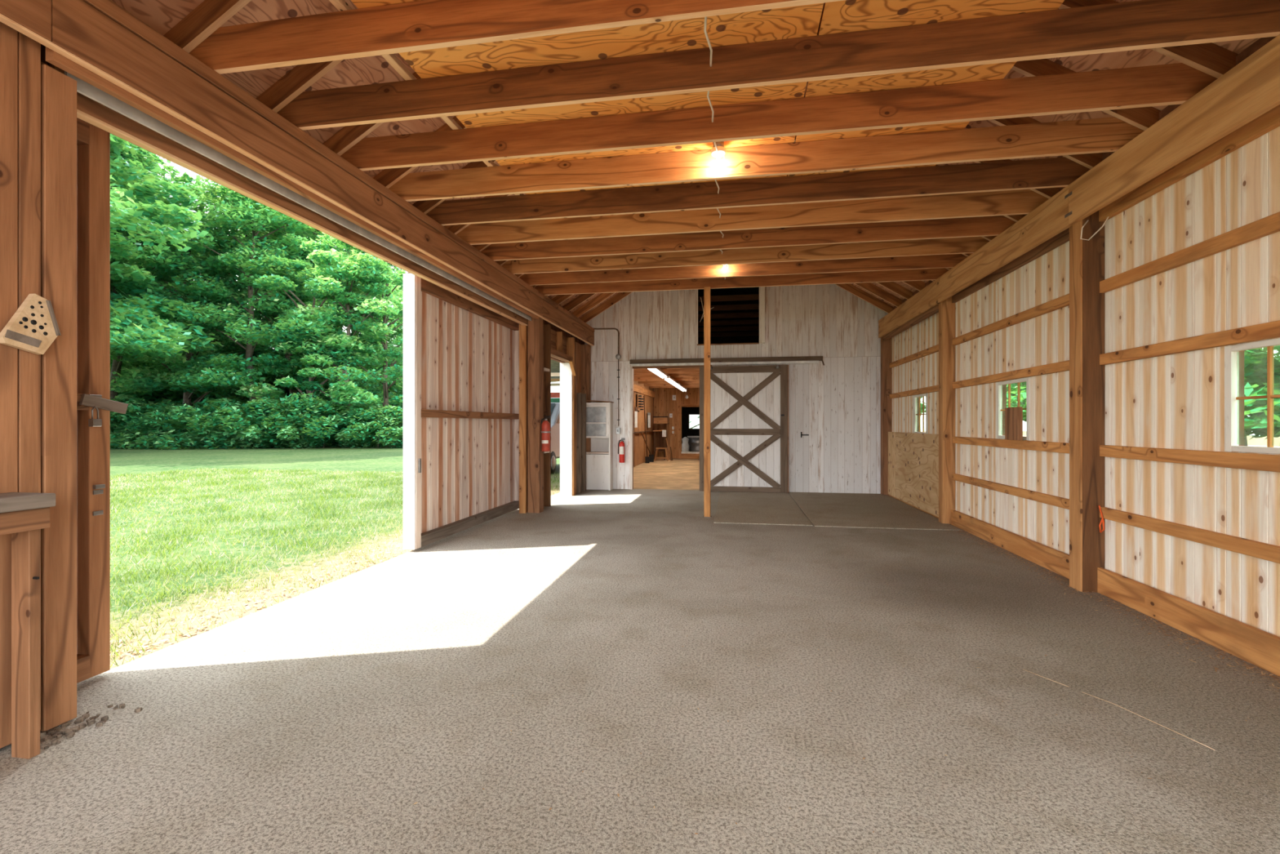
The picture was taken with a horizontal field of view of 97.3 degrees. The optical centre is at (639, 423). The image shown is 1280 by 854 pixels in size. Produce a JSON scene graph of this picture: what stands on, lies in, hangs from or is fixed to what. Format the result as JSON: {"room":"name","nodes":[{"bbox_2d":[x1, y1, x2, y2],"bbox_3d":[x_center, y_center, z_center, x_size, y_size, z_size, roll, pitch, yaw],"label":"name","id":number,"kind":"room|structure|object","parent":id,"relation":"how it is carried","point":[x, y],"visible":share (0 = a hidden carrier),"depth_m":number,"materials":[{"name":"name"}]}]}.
{"room":"farm building","nodes":[
{"label":"farm building","id":0,"kind":"room"},
{"bbox_2d":[0,0,594,748],"bbox_3d":[-2.215,-0.400,5.185,0.366,3.500,13.500,0,0,9],"label":"wall","id":1,"kind":"structure","parent":0,"point":[94,62],"depth_m":2.62,"materials":[{"name":"brown wood"}]},
{"bbox_2d":[0,293,61,354],"bbox_3d":[-2.576,-0.424,2.381,0.040,0.255,0.195,0,0,9],"label":"wooden plaque","id":2,"kind":"object","parent":1,"relation":"attached to","point":[33,327],"visible":1,"depth_m":2.38,"materials":[{"name":"brown wood"}]},
{"bbox_2d":[76,118,128,683],"bbox_3d":[-3.104,-0.325,1.609,0.197,3.290,2.953,0,0,9],"label":"door","id":3,"kind":"structure","parent":1,"relation":"in","point":[95,405],"depth_m":2.94,"materials":[{"name":"brown wood"}]},
{"bbox_2d":[403,271,519,549],"bbox_3d":[-2.174,-0.325,7.396,0.160,3.290,2.985,0,0,9],"label":"door","id":4,"kind":"structure","parent":1,"relation":"in","point":[461,356],"depth_m":6.86,"materials":[{"name":"brown wood"}]},
{"bbox_2d":[541,415,550,451],"bbox_3d":[-1.437,0.150,8.594,0.143,0.540,0.145,0,0,-43],"label":"fire extinguisher","id":5,"kind":"object","parent":1,"relation":"attached to","point":[545,427],"visible":1,"depth_m":8.54,"materials":[{"name":"red metal"}]},
{"bbox_2d":[0,458,1279,853],"bbox_3d":[1.858,1.544,12.363,6.400,0.412,29.000,0,0,9],"label":"floor","id":6,"kind":"structure","parent":0,"point":[315,721],"depth_m":2.65,"materials":[{"name":"concrete"}]},
{"bbox_2d":[0,492,55,759],"bbox_3d":[-2.606,0.817,1.691,0.227,1.066,1.280,0,0,9],"label":"workbench","id":7,"kind":"object","parent":6,"relation":"on","point":[23,515],"visible":1,"depth_m":2.28,"materials":[{"name":"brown wood"}]},
{"bbox_2d":[10,702,142,751],"bbox_3d":[-2.515,1.343,2.506,0.218,0.014,0.408,0,0,22],"label":"rubble","id":8,"kind":"object","parent":6,"relation":"on","point":[70,732],"visible":0.91,"depth_m":2.51,"materials":[{"name":"grey stone"}]},
{"bbox_2d":[586,400,613,490],"bbox_3d":[-0.875,0.430,11.571,0.631,1.840,0.280,0,0,9],"label":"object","id":9,"kind":"object","parent":6,"relation":"on","point":[599,415],"visible":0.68,"depth_m":11.47,"materials":[{"name":"white wood"}]},
{"bbox_2d":[586,451,608,453],"bbox_3d":[-0.878,0.595,11.567,0.535,0.030,0.270,0,0,9],"label":"shelf","id":10,"kind":"object","parent":9,"relation":"attached to","point":[590,452],"depth_m":11.44,"materials":[{"name":"white wood"}]},
{"bbox_2d":[643,395,649,462],"bbox_3d":[0.218,0.199,19.210,0.145,2.302,0.326,0,0,15],"label":"tool","id":11,"kind":"object","parent":6,"relation":"on","point":[646,458],"visible":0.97,"depth_m":19.20,"materials":[{"name":"brown wood"}]},
{"bbox_2d":[641,432,653,462],"bbox_3d":[0.261,0.818,19.234,0.162,1.065,1.456,0,0,11],"label":"tool","id":12,"kind":"object","parent":6,"relation":"on","point":[651,456],"visible":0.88,"depth_m":19.88,"materials":[{"name":"brown wood"}]},
{"bbox_2d":[653,430,666,459],"bbox_3d":[0.783,0.800,21.489,0.480,1.100,0.750,0,0,9],"label":"workbench","id":13,"kind":"object","parent":6,"relation":"on","point":[660,441],"visible":0.76,"depth_m":21.46,"materials":[{"name":"brown wood"}]},
{"bbox_2d":[653,416,669,459],"bbox_3d":[0.825,0.540,21.497,0.560,1.620,0.720,0,0,9],"label":"wooden bin","id":14,"kind":"object","parent":6,"relation":"on","point":[661,420],"visible":0.91,"depth_m":21.15,"materials":[{"name":"brown wood"}]},
{"bbox_2d":[653,447,669,460],"bbox_3d":[0.804,1.118,20.760,0.520,0.476,0.350,0,0,9],"label":"step stool","id":15,"kind":"object","parent":6,"relation":"on","point":[656,448],"visible":1,"depth_m":20.63,"materials":[{"name":"brown wood"}]},
{"bbox_2d":[665,437,672,460],"bbox_3d":[1.069,0.940,20.733,0.267,0.832,0.095,0,0,-5],"label":"leaning board","id":16,"kind":"object","parent":6,"relation":"on","point":[670,455],"visible":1,"depth_m":20.70,"materials":[{"name":"brown wood"}]},
{"bbox_2d":[681,436,689,451],"bbox_3d":[1.833,0.940,22.708,0.330,0.820,0.335,0,0,9],"label":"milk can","id":17,"kind":"object","parent":6,"relation":"on","point":[685,445],"visible":0.67,"depth_m":22.59,"materials":[{"name":"white metal"}]},
{"bbox_2d":[687,435,699,451],"bbox_3d":[2.384,0.927,23.123,0.890,0.845,0.890,0,0,9],"label":"drum","id":18,"kind":"object","parent":6,"relation":"on","point":[694,441],"visible":0.35,"depth_m":22.75,"materials":[{"name":"metal"}]},
{"bbox_2d":[702,286,711,517],"bbox_3d":[0.973,-0.309,8.151,0.120,3.318,0.120,0,0,9],"label":"wooden post","id":19,"kind":"object","parent":6,"relation":"on","point":[707,289],"visible":1,"depth_m":8.11,"materials":[{"name":"brown wood"}]},
{"bbox_2d":[412,539,1261,853],"bbox_3d":[1.452,1.344,5.068,4.192,0.004,7.468,0,0,9],"label":"litter","id":20,"kind":"object","parent":6,"relation":"on","point":[618,794],"visible":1,"depth_m":2.42,"materials":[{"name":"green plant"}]},
{"bbox_2d":[881,494,1279,692],"bbox_3d":[3.801,1.341,6.568,0.398,0.020,8.212,0,0,9],"label":"litter","id":21,"kind":"object","parent":6,"relation":"on","point":[1129,610],"visible":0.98,"depth_m":3.79,"materials":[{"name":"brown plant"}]},
{"bbox_2d":[1081,691,1214,750],"bbox_3d":[2.302,1.344,2.577,0.025,0.003,0.526,0,0,-17],"label":"strand","id":22,"kind":"object","parent":6,"relation":"on","point":[1082,691],"visible":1,"depth_m":2.55,"materials":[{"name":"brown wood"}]},
{"bbox_2d":[633,381,654,466],"bbox_3d":[-0.331,-0.125,16.935,0.160,2.950,10.300,0,0,9],"label":"wall","id":23,"kind":"structure","parent":0,"point":[639,445],"depth_m":19.28,"materials":[{"name":"brown wood"}]},
{"bbox_2d":[634,406,637,427],"bbox_3d":[-0.120,-0.205,17.736,0.028,0.650,0.450,0,0,9],"label":"saw","id":24,"kind":"object","parent":23,"relation":"hanging from","point":[636,407],"visible":1,"depth_m":17.68,"materials":[{"name":"white metal"}]},
{"bbox_2d":[637,393,643,410],"bbox_3d":[0.031,-0.700,18.370,0.118,0.540,0.750,0,0,9],"label":"tool rack","id":25,"kind":"object","parent":23,"relation":"hanging from","point":[639,396],"visible":0.99,"depth_m":18.19,"materials":[{"name":"brown wood"}]},
{"bbox_2d":[633,430,654,433],"bbox_3d":[-0.171,0.280,17.364,0.046,0.060,9.000,0,0,9],"label":"shelf","id":26,"kind":"object","parent":23,"relation":"attached to","point":[639,432],"visible":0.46,"depth_m":18.74,"materials":[{"name":"brown wood"}]},
{"bbox_2d":[647,412,650,427],"bbox_3d":[0.335,-0.130,20.448,0.033,0.540,0.510,0,0,9],"label":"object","id":27,"kind":"object","parent":23,"relation":"hanging from","point":[648,413],"visible":1,"depth_m":20.41,"materials":[{"name":"white plastic"}]},
{"bbox_2d":[633,367,699,388],"bbox_3d":[2.948,-1.460,19.024,6.400,0.300,15.500,0,0,9],"label":"ceiling","id":28,"kind":"structure","parent":0,"point":[686,377],"depth_m":16.96,"materials":[{"name":"brown wood"}]},
{"bbox_2d":[648,368,667,377],"bbox_3d":[0.423,-1.243,13.185,0.160,0.174,2.450,0,0,9],"label":"fluorescent light","id":29,"kind":"object","parent":28,"relation":"hanging from","point":[658,371],"visible":0.71,"depth_m":13.10,"materials":[{"name":"white plastic"}]},
{"bbox_2d":[663,376,679,386],"bbox_3d":[0.912,-1.243,16.119,0.160,0.174,2.500,0,0,9],"label":"fluorescent light","id":30,"kind":"object","parent":28,"relation":"hanging from","point":[668,379],"visible":0.98,"depth_m":15.78,"materials":[{"name":"white plastic"}]},
{"bbox_2d":[675,383,686,391],"bbox_3d":[1.381,-1.243,18.931,0.160,0.174,2.600,0,0,9],"label":"fluorescent light","id":31,"kind":"object","parent":28,"relation":"hanging from","point":[680,386],"visible":0.79,"depth_m":18.63,"materials":[{"name":"white plastic"}]},
{"bbox_2d":[653,387,699,458],"bbox_3d":[3.484,-0.125,21.545,6.170,2.950,0.270,0,0,9],"label":"wall","id":32,"kind":"structure","parent":0,"point":[664,404],"depth_m":21.85,"materials":[{"name":"brown wood"}]},
{"bbox_2d":[681,406,699,443],"bbox_3d":[3.796,-0.125,24.114,6.400,2.950,5.100,0,0,9],"label":"wall","id":33,"kind":"structure","parent":0,"point":[686,432],"depth_m":26.89,"materials":[{"name":"black wood"}]},
{"bbox_2d":[688,413,699,429],"bbox_3d":[2.787,-0.100,26.822,0.980,0.760,0.070,0,0,9],"label":"window","id":34,"kind":"structure","parent":33,"relation":"in","point":[688,414],"depth_m":26.83,"materials":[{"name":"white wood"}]},
{"bbox_2d":[111,0,1279,323],"bbox_3d":[0.771,-3.057,4.687,6.820,2.181,13.700,0,0,9],"label":"ceiling","id":35,"kind":"structure","parent":0,"point":[873,148],"depth_m":3.81,"materials":[{"name":"brown wood"}]},
{"bbox_2d":[703,17,725,279],"bbox_3d":[0.615,-2.063,4.529,0.061,0.077,7.462,0,0,9],"label":"cable","id":36,"kind":"object","parent":35,"relation":"attached to","point":[705,18],"visible":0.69,"depth_m":3.54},
{"bbox_2d":[711,141,725,168],"bbox_3d":[0.615,-2.108,4.419,0.116,0.214,0.116,0,0,9],"label":"ceiling lamp","id":37,"kind":"object","parent":35,"relation":"attached to","point":[717,163],"visible":0.9,"depth_m":4.39,"materials":[{"name":"white glass"}]},
{"bbox_2d":[711,146,725,157],"bbox_3d":[0.615,-2.130,4.419,0.116,0.051,0.116,0,0,9],"label":"socket","id":38,"kind":"object","parent":37,"relation":"attached to","point":[722,150],"depth_m":4.39,"materials":[{"name":"white ceramic"}]},
{"bbox_2d":[582,284,888,493],"bbox_3d":[1.789,-1.358,11.254,6.070,5.417,0.250,0,0,9],"label":"wall","id":39,"kind":"structure","parent":0,"point":[826,335],"depth_m":11.06,"materials":[{"name":"white wood"}]},
{"bbox_2d":[594,328,621,434],"bbox_3d":[-0.718,-0.892,11.640,0.658,2.205,0.078,0,0,9],"label":"conduit","id":40,"kind":"object","parent":39,"relation":"attached to","point":[618,356],"visible":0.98,"depth_m":11.60,"materials":[{"name":"grey metal"}]},
{"bbox_2d":[617,439,624,462],"bbox_3d":[-0.368,0.545,11.546,0.137,0.500,0.122,0,0,-42],"label":"fire extinguisher","id":41,"kind":"object","parent":39,"relation":"attached to","point":[621,446],"visible":1,"depth_m":11.50,"materials":[{"name":"red metal"}]},
{"bbox_2d":[697,287,758,344],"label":"window","id":42,"kind":"structure","parent":39,"relation":"attached to","point":[734,317],"depth_m":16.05,"materials":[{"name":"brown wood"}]},
{"bbox_2d":[699,364,788,493],"bbox_3d":[2.029,0.098,11.052,1.721,2.475,0.079,0,0,9],"label":"door","id":43,"kind":"structure","parent":39,"relation":"in","point":[772,388],"depth_m":11.04,"materials":[{"name":"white wood"}]},
{"bbox_2d":[878,34,1279,676],"bbox_3d":[3.610,-0.420,4.214,0.303,3.540,13.500,0,0,9],"label":"wall","id":44,"kind":"structure","parent":0,"point":[1120,335],"depth_m":4.18,"materials":[{"name":"beige wood"}]},
{"bbox_2d":[913,393,927,433],"bbox_3d":[4.467,-0.150,8.947,0.040,0.630,0.640,0,0,9],"label":"window","id":45,"kind":"structure","parent":44,"relation":"in","point":[915,397],"depth_m":9.03,"materials":[{"name":"white paint"}]},
{"bbox_2d":[996,377,1030,439],"bbox_3d":[3.974,-0.150,5.993,0.040,0.630,0.710,0,0,9],"label":"window","id":46,"kind":"structure","parent":44,"relation":"in","point":[999,384],"depth_m":6.08,"materials":[{"name":"white paint"}]},
{"bbox_2d":[1004,406,1022,439],"bbox_3d":[3.862,-0.001,5.824,0.045,0.338,0.280,0,0,9],"label":"wood block","id":47,"kind":"object","parent":44,"relation":"on","point":[1013,415],"visible":1,"depth_m":5.77,"materials":[{"name":"brown wood"}]},
{"bbox_2d":[1080,216,1109,240],"bbox_3d":[3.615,-1.559,4.465,0.197,0.186,0.054,0,0,41],"label":"loose wire","id":48,"kind":"object","parent":44,"relation":"attached to","point":[1104,224],"visible":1,"depth_m":4.49,"materials":[{"name":"grey metal"}]},
{"bbox_2d":[1098,505,1105,533],"bbox_3d":[3.651,0.756,4.461,0.028,0.218,0.072,0,0,17],"label":"strap","id":49,"kind":"object","parent":44,"relation":"hanging from","point":[1102,521],"visible":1,"depth_m":4.46,"materials":[{"name":"orange"}]},
{"bbox_2d":[1224,337,1279,453],"bbox_3d":[3.479,-0.150,3.024,0.040,0.630,0.750,0,0,9],"label":"window","id":50,"kind":"structure","parent":44,"relation":"in","point":[1231,352],"depth_m":3.34,"materials":[{"name":"white paint"}]},
{"label":"outside","id":51,"kind":"structure","parent":0,"visible":0},
{"bbox_2d":[110,431,1279,669],"bbox_3d":[-24.660,1.635,34.524,180.000,0.430,180.000,0,0,9],"label":"ground","id":52,"kind":"structure","parent":51,"point":[385,458],"depth_m":7.57,"materials":[{"name":"green plant"}]},
{"bbox_2d":[110,352,134,395],"bbox_3d":[-41.959,-5.602,42.980,8.473,14.516,9.362,0,0,-12],"label":"tree","id":53,"kind":"object","parent":52,"relation":"on","point":[112,358],"visible":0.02,"depth_m":43.50,"materials":[{"name":"green plant"}]},
{"bbox_2d":[110,396,152,448],"bbox_3d":[-30.953,-0.047,34.351,5.120,3.127,6.131,0,0,9],"label":"shrub","id":54,"kind":"object","parent":52,"relation":"on","point":[115,399],"visible":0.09,"depth_m":32.72,"materials":[{"name":"green plant"}]},
{"bbox_2d":[110,396,163,448],"bbox_3d":[-31.398,0.044,33.606,5.776,3.554,5.775,0,0,-24],"label":"shrub","id":55,"kind":"object","parent":52,"relation":"on","point":[132,406],"visible":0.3,"depth_m":32.51,"materials":[{"name":"green plant"}]},
{"bbox_2d":[110,142,171,328],"bbox_3d":[-37.646,-13.181,34.069,17.193,29.872,16.460,0,0,39],"label":"tree","id":56,"kind":"object","parent":52,"relation":"on","point":[122,232],"visible":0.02,"depth_m":35.12,"materials":[{"name":"green plant"}]},
{"bbox_2d":[110,154,173,329],"bbox_3d":[-35.758,-11.010,31.275,15.095,25.518,15.006,0,0,44],"label":"tree","id":57,"kind":"object","parent":52,"relation":"on","point":[117,271],"visible":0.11,"depth_m":32.21,"materials":[{"name":"green plant"}]},
{"bbox_2d":[110,157,194,364],"bbox_3d":[-42.184,-14.155,39.192,18.339,31.863,17.557,0,0,-34],"label":"tree","id":58,"kind":"object","parent":52,"relation":"on","point":[185,178],"visible":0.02,"depth_m":41.42,"materials":[{"name":"green plant"}]},
{"bbox_2d":[110,394,199,445],"bbox_3d":[-31.048,0.076,35.011,5.747,3.737,6.439,0,0,9],"label":"shrub","id":59,"kind":"object","parent":52,"relation":"on","point":[121,396],"visible":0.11,"depth_m":34.02,"materials":[{"name":"green plant"}]},
{"bbox_2d":[110,133,201,358],"bbox_3d":[-27.686,-10.748,23.988,13.716,24.893,14.327,0,0,3],"label":"tree","id":60,"kind":"object","parent":52,"relation":"on","point":[123,343],"visible":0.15,"depth_m":26.99,"materials":[{"name":"green plant"}]},
{"bbox_2d":[118,354,204,406],"bbox_3d":[-40.273,-1.529,45.475,11.019,8.185,9.499,0,0,-9],"label":"shrub","id":61,"kind":"object","parent":52,"relation":"on","point":[162,393],"visible":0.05,"depth_m":44.30,"materials":[{"name":"green plant"}]},
{"bbox_2d":[110,142,215,399],"bbox_3d":[-33.993,-8.314,36.069,10.973,19.914,11.462,0,0,-39],"label":"tree","id":62,"kind":"object","parent":52,"relation":"on","point":[142,155],"visible":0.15,"depth_m":35.22,"materials":[{"name":"green plant"}]},
{"bbox_2d":[113,403,216,449],"bbox_3d":[-28.273,0.254,33.439,4.911,3.012,4.910,0,0,9],"label":"shrub","id":63,"kind":"object","parent":52,"relation":"on","point":[156,422],"visible":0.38,"depth_m":31.99,"materials":[{"name":"green plant"}]},
{"bbox_2d":[120,400,209,448],"bbox_3d":[-27.727,0.069,34.232,4.790,2.880,5.438,0,0,9],"label":"shrub","id":64,"kind":"object","parent":52,"relation":"on","point":[160,407],"visible":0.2,"depth_m":32.71,"materials":[{"name":"green plant"}]},
{"bbox_2d":[110,134,222,351],"bbox_3d":[-31.073,-12.695,27.692,15.911,28.876,16.620,0,0,21],"label":"tree","id":65,"kind":"object","parent":52,"relation":"on","point":[152,187],"visible":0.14,"depth_m":30.16,"materials":[{"name":"green plant"}]},
{"bbox_2d":[120,391,220,404],"bbox_3d":[-37.247,-1.575,47.993,11.191,8.313,9.648,0,0,-18],"label":"shrub","id":66,"kind":"object","parent":52,"relation":"on","point":[153,395],"visible":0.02,"depth_m":44.98,"materials":[{"name":"green plant"}]},
{"bbox_2d":[122,262,229,395],"bbox_3d":[-41.592,-8.026,48.958,10.648,19.325,11.123,0,0,-34],"label":"tree","id":67,"kind":"object","parent":52,"relation":"on","point":[134,262],"visible":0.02,"depth_m":47.44,"materials":[{"name":"green plant"}]},
{"bbox_2d":[122,253,231,397],"bbox_3d":[-38.441,-7.072,47.873,9.999,17.373,9.573,0,0,40],"label":"tree","id":68,"kind":"object","parent":52,"relation":"on","point":[181,277],"visible":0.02,"depth_m":46.82,"materials":[{"name":"green plant"}]},
{"bbox_2d":[154,365,203,403],"bbox_3d":[-38.140,-1.747,50.195,10.506,8.179,10.508,0,0,39],"label":"shrub","id":69,"kind":"object","parent":52,"relation":"on","point":[193,395],"visible":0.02,"depth_m":45.62,"materials":[{"name":"green plant"}]},
{"bbox_2d":[143,424,223,447],"bbox_3d":[-27.719,0.353,35.085,4.349,2.963,5.045,0,0,32],"label":"shrub","id":70,"kind":"object","parent":52,"relation":"on","point":[176,424],"visible":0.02,"depth_m":33.17,"materials":[{"name":"green plant"}]},
{"bbox_2d":[110,180,290,406],"bbox_3d":[-30.206,-7.281,37.987,10.504,17.863,10.567,0,0,12],"label":"tree","id":71,"kind":"object","parent":52,"relation":"on","point":[165,277],"visible":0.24,"depth_m":36.06,"materials":[{"name":"green plant"}]},
{"bbox_2d":[151,396,263,449],"bbox_3d":[-25.160,0.082,33.285,5.616,3.456,5.615,0,0,43],"label":"shrub","id":72,"kind":"object","parent":52,"relation":"on","point":[202,428],"visible":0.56,"depth_m":31.69,"materials":[{"name":"green plant"}]},
{"bbox_2d":[189,410,248,448],"bbox_3d":[-24.778,0.184,34.083,4.855,2.634,4.613,0,0,9],"label":"shrub","id":73,"kind":"object","parent":52,"relation":"on","point":[206,411],"visible":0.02,"depth_m":33.01,"materials":[{"name":"green plant"}]},
{"bbox_2d":[191,387,249,420],"bbox_3d":[-33.430,-1.556,45.850,8.226,6.464,9.650,0,0,3],"label":"shrub","id":74,"kind":"object","parent":52,"relation":"on","point":[197,393],"visible":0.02,"depth_m":45.04,"materials":[{"name":"green plant"}]},
{"bbox_2d":[137,173,313,399],"bbox_3d":[-31.653,-9.446,44.242,12.795,22.230,12.249,0,0,-37],"label":"tree","id":75,"kind":"object","parent":52,"relation":"on","point":[198,184],"visible":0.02,"depth_m":41.45,"materials":[{"name":"green plant"}]},
{"bbox_2d":[154,182,331,444],"bbox_3d":[-25.078,-7.535,36.848,10.095,18.321,10.545,0,0,-28],"label":"tree","id":76,"kind":"object","parent":52,"relation":"on","point":[242,211],"visible":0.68,"depth_m":35.18,"materials":[{"name":"green plant"}]},
{"bbox_2d":[203,398,305,449],"bbox_3d":[-22.129,0.113,33.268,5.483,3.374,5.484,0,0,-14],"label":"shrub","id":77,"kind":"object","parent":52,"relation":"on","point":[233,424],"visible":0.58,"depth_m":31.85,"materials":[{"name":"green plant"}]},
{"bbox_2d":[110,534,406,666],"bbox_3d":[-3.045,1.406,6.189,1.238,0.039,6.809,0,0,9],"label":"leaf litter","id":78,"kind":"object","parent":52,"relation":"on","point":[396,555],"visible":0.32,"depth_m":4.34,"materials":[{"name":"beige plant"}]},
{"bbox_2d":[214,346,322,404],"bbox_3d":[-27.920,-2.459,47.851,10.722,8.425,12.577,0,0,-6],"label":"shrub","id":79,"kind":"object","parent":52,"relation":"on","point":[225,394],"visible":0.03,"depth_m":42.97,"materials":[{"name":"green plant"}]},
{"bbox_2d":[182,189,373,399],"bbox_3d":[-25.628,-9.288,42.393,12.608,21.906,12.070,0,0,0],"label":"tree","id":80,"kind":"object","parent":52,"relation":"on","point":[238,297],"visible":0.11,"depth_m":39.11,"materials":[{"name":"green plant"}]},
{"bbox_2d":[223,394,342,446],"bbox_3d":[-21.306,-0.146,33.828,6.452,3.339,5.499,0,0,9],"label":"shrub","id":81,"kind":"object","parent":52,"relation":"on","point":[265,438],"visible":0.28,"depth_m":32.34,"materials":[{"name":"green plant"}]},
{"bbox_2d":[236,222,358,378],"bbox_3d":[-28.676,-8.523,47.762,11.708,20.342,11.209,0,0,-4],"label":"tree","id":82,"kind":"object","parent":52,"relation":"on","point":[264,291],"visible":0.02,"depth_m":45.06,"materials":[{"name":"green plant"}]},
{"bbox_2d":[262,409,342,447],"bbox_3d":[-20.774,0.246,35.283,5.594,3.258,4.836,0,0,9],"label":"shrub","id":83,"kind":"object","parent":52,"relation":"on","point":[335,445],"visible":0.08,"depth_m":34.00,"materials":[{"name":"green plant"}]},
{"bbox_2d":[222,248,391,409],"bbox_3d":[-20.723,-4.762,35.988,8.624,12.892,8.466,0,0,-5],"label":"tree","id":84,"kind":"object","parent":52,"relation":"on","point":[269,282],"visible":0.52,"depth_m":34.23,"materials":[{"name":"green plant"}]},
{"bbox_2d":[257,356,368,401],"bbox_3d":[-25.036,-1.605,45.688,10.615,7.823,10.010,0,0,9],"label":"shrub","id":85,"kind":"object","parent":52,"relation":"on","point":[286,390],"visible":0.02,"depth_m":43.05,"materials":[{"name":"green plant"}]},
{"bbox_2d":[260,397,378,448],"bbox_3d":[-18.928,0.076,33.423,5.737,3.336,5.487,0,0,9],"label":"shrub","id":86,"kind":"object","parent":52,"relation":"on","point":[326,407],"visible":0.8,"depth_m":32.09,"materials":[{"name":"green plant"}]},
{"bbox_2d":[244,222,403,404],"bbox_3d":[-22.958,-8.684,44.225,11.897,20.670,11.390,0,0,-9],"label":"tree","id":87,"kind":"object","parent":52,"relation":"on","point":[277,233],"visible":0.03,"depth_m":41.15,"materials":[{"name":"green plant"}]},
{"bbox_2d":[300,408,373,447],"bbox_3d":[-18.278,0.244,34.189,4.702,2.507,4.264,0,0,9],"label":"shrub","id":88,"kind":"object","parent":52,"relation":"on","point":[313,440],"visible":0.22,"depth_m":32.86,"materials":[{"name":"green plant"}]},
{"bbox_2d":[272,231,403,446],"bbox_3d":[-18.228,-5.027,34.923,8.595,13.327,7.779,0,0,13],"label":"tree","id":89,"kind":"object","parent":52,"relation":"on","point":[351,268],"visible":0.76,"depth_m":33.33,"materials":[{"name":"green plant"}]},
{"bbox_2d":[314,248,401,346],"bbox_3d":[-26.569,-7.572,51.314,10.136,18.396,10.588,0,0,-40],"label":"tree","id":90,"kind":"object","parent":52,"relation":"on","point":[388,339],"visible":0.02,"depth_m":49.79,"materials":[{"name":"green plant"}]},
{"bbox_2d":[328,405,391,448],"bbox_3d":[-17.500,0.355,35.191,4.543,2.960,4.984,0,0,9],"label":"shrub","id":91,"kind":"object","parent":52,"relation":"on","point":[365,406],"visible":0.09,"depth_m":33.56,"materials":[{"name":"green plant"}]},
{"bbox_2d":[316,246,405,444],"bbox_3d":[-16.526,-5.210,37.081,8.003,13.610,8.051,0,0,-25],"label":"tree","id":92,"kind":"object","parent":52,"relation":"on","point":[397,277],"visible":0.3,"depth_m":34.91,"materials":[{"name":"green plant"}]},
{"bbox_2d":[329,405,403,448],"bbox_3d":[-15.893,0.343,33.533,4.519,2.781,4.518,0,0,-37],"label":"shrub","id":93,"kind":"object","parent":52,"relation":"on","point":[357,414],"visible":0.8,"depth_m":32.64,"materials":[{"name":"green plant"}]},
{"bbox_2d":[333,276,403,408],"bbox_3d":[-19.951,-5.111,44.572,8.708,13.502,7.881,0,0,24],"label":"tree","id":94,"kind":"object","parent":52,"relation":"on","point":[402,286],"visible":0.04,"depth_m":43.27,"materials":[{"name":"green plant"}]},
{"bbox_2d":[348,402,403,445],"bbox_3d":[-15.126,0.045,34.309,4.925,2.930,5.661,0,0,9],"label":"shrub","id":95,"kind":"object","parent":52,"relation":"on","point":[394,408],"visible":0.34,"depth_m":33.16,"materials":[{"name":"green plant"}]},
{"bbox_2d":[355,261,403,349],"bbox_3d":[-22.075,-8.043,53.312,10.667,19.359,11.142,0,0,25],"label":"tree","id":96,"kind":"object","parent":52,"relation":"on","point":[393,268],"visible":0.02,"depth_m":49.76,"materials":[{"name":"green plant"}]},
{"bbox_2d":[374,357,403,425],"bbox_3d":[-17.549,-1.584,46.225,9.675,8.337,11.223,0,0,36],"label":"shrub","id":97,"kind":"object","parent":52,"relation":"on","point":[395,390],"visible":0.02,"depth_m":41.66,"materials":[{"name":"green plant"}]},
{"bbox_2d":[380,413,403,448],"bbox_3d":[-13.812,0.387,35.114,4.209,2.867,4.882,0,0,-14],"label":"shrub","id":98,"kind":"object","parent":52,"relation":"on","point":[393,415],"visible":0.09,"depth_m":33.44,"materials":[{"name":"green plant"}]},
{"bbox_2d":[551,402,559,474],"bbox_3d":[-3.001,0.395,17.304,1.790,2.049,4.850,0,0,9],"label":"van","id":99,"kind":"object","parent":52,"relation":"on","point":[555,406],"visible":0.23,"depth_m":15.94,"materials":[{"name":"paint"}]},
{"bbox_2d":[551,359,559,402],"bbox_3d":[-2.820,-0.052,14.258,3.351,2.965,5.400,0,0,9],"label":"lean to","id":100,"kind":"object","parent":52,"relation":"on","point":[555,366],"visible":0.05,"depth_m":14.41,"materials":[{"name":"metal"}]},
{"bbox_2d":[920,388,1026,422],"bbox_3d":[13.653,-3.526,22.890,6.899,10.314,6.772,0,0,43],"label":"tree","id":101,"kind":"object","parent":52,"relation":"on","point":[1025,388],"visible":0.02,"depth_m":23.82,"materials":[{"name":"green plant"}]},
{"bbox_2d":[1006,382,1026,419],"bbox_3d":[12.755,-3.526,15.377,6.772,10.314,6.899,0,0,14],"label":"tree","id":102,"kind":"object","parent":52,"relation":"on","point":[1014,387],"visible":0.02,"depth_m":15.24,"materials":[{"name":"green plant"}]},
{"bbox_2d":[1244,355,1279,439],"bbox_3d":[10.346,-2.536,8.220,5.418,8.251,5.519,0,0,17],"label":"tree","id":103,"kind":"object","parent":52,"relation":"on","point":[1255,369],"visible":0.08,"depth_m":7.95,"materials":[{"name":"green plant"}]},
{"bbox_2d":[1244,345,1279,445],"bbox_3d":[11.759,-3.031,11.152,6.209,9.282,6.095,0,0,-14],"label":"tree","id":104,"kind":"object","parent":52,"relation":"on","point":[1264,353],"visible":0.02,"depth_m":9.35,"materials":[{"name":"green plant"}]},
{"bbox_2d":[1248,346,1279,359],"bbox_3d":[14.659,-4.009,14.733,7.238,11.223,6.551,0,0,-31],"label":"tree","id":105,"kind":"object","parent":52,"relation":"on","point":[1258,356],"visible":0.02,"depth_m":13.75,"materials":[{"name":"green plant"}]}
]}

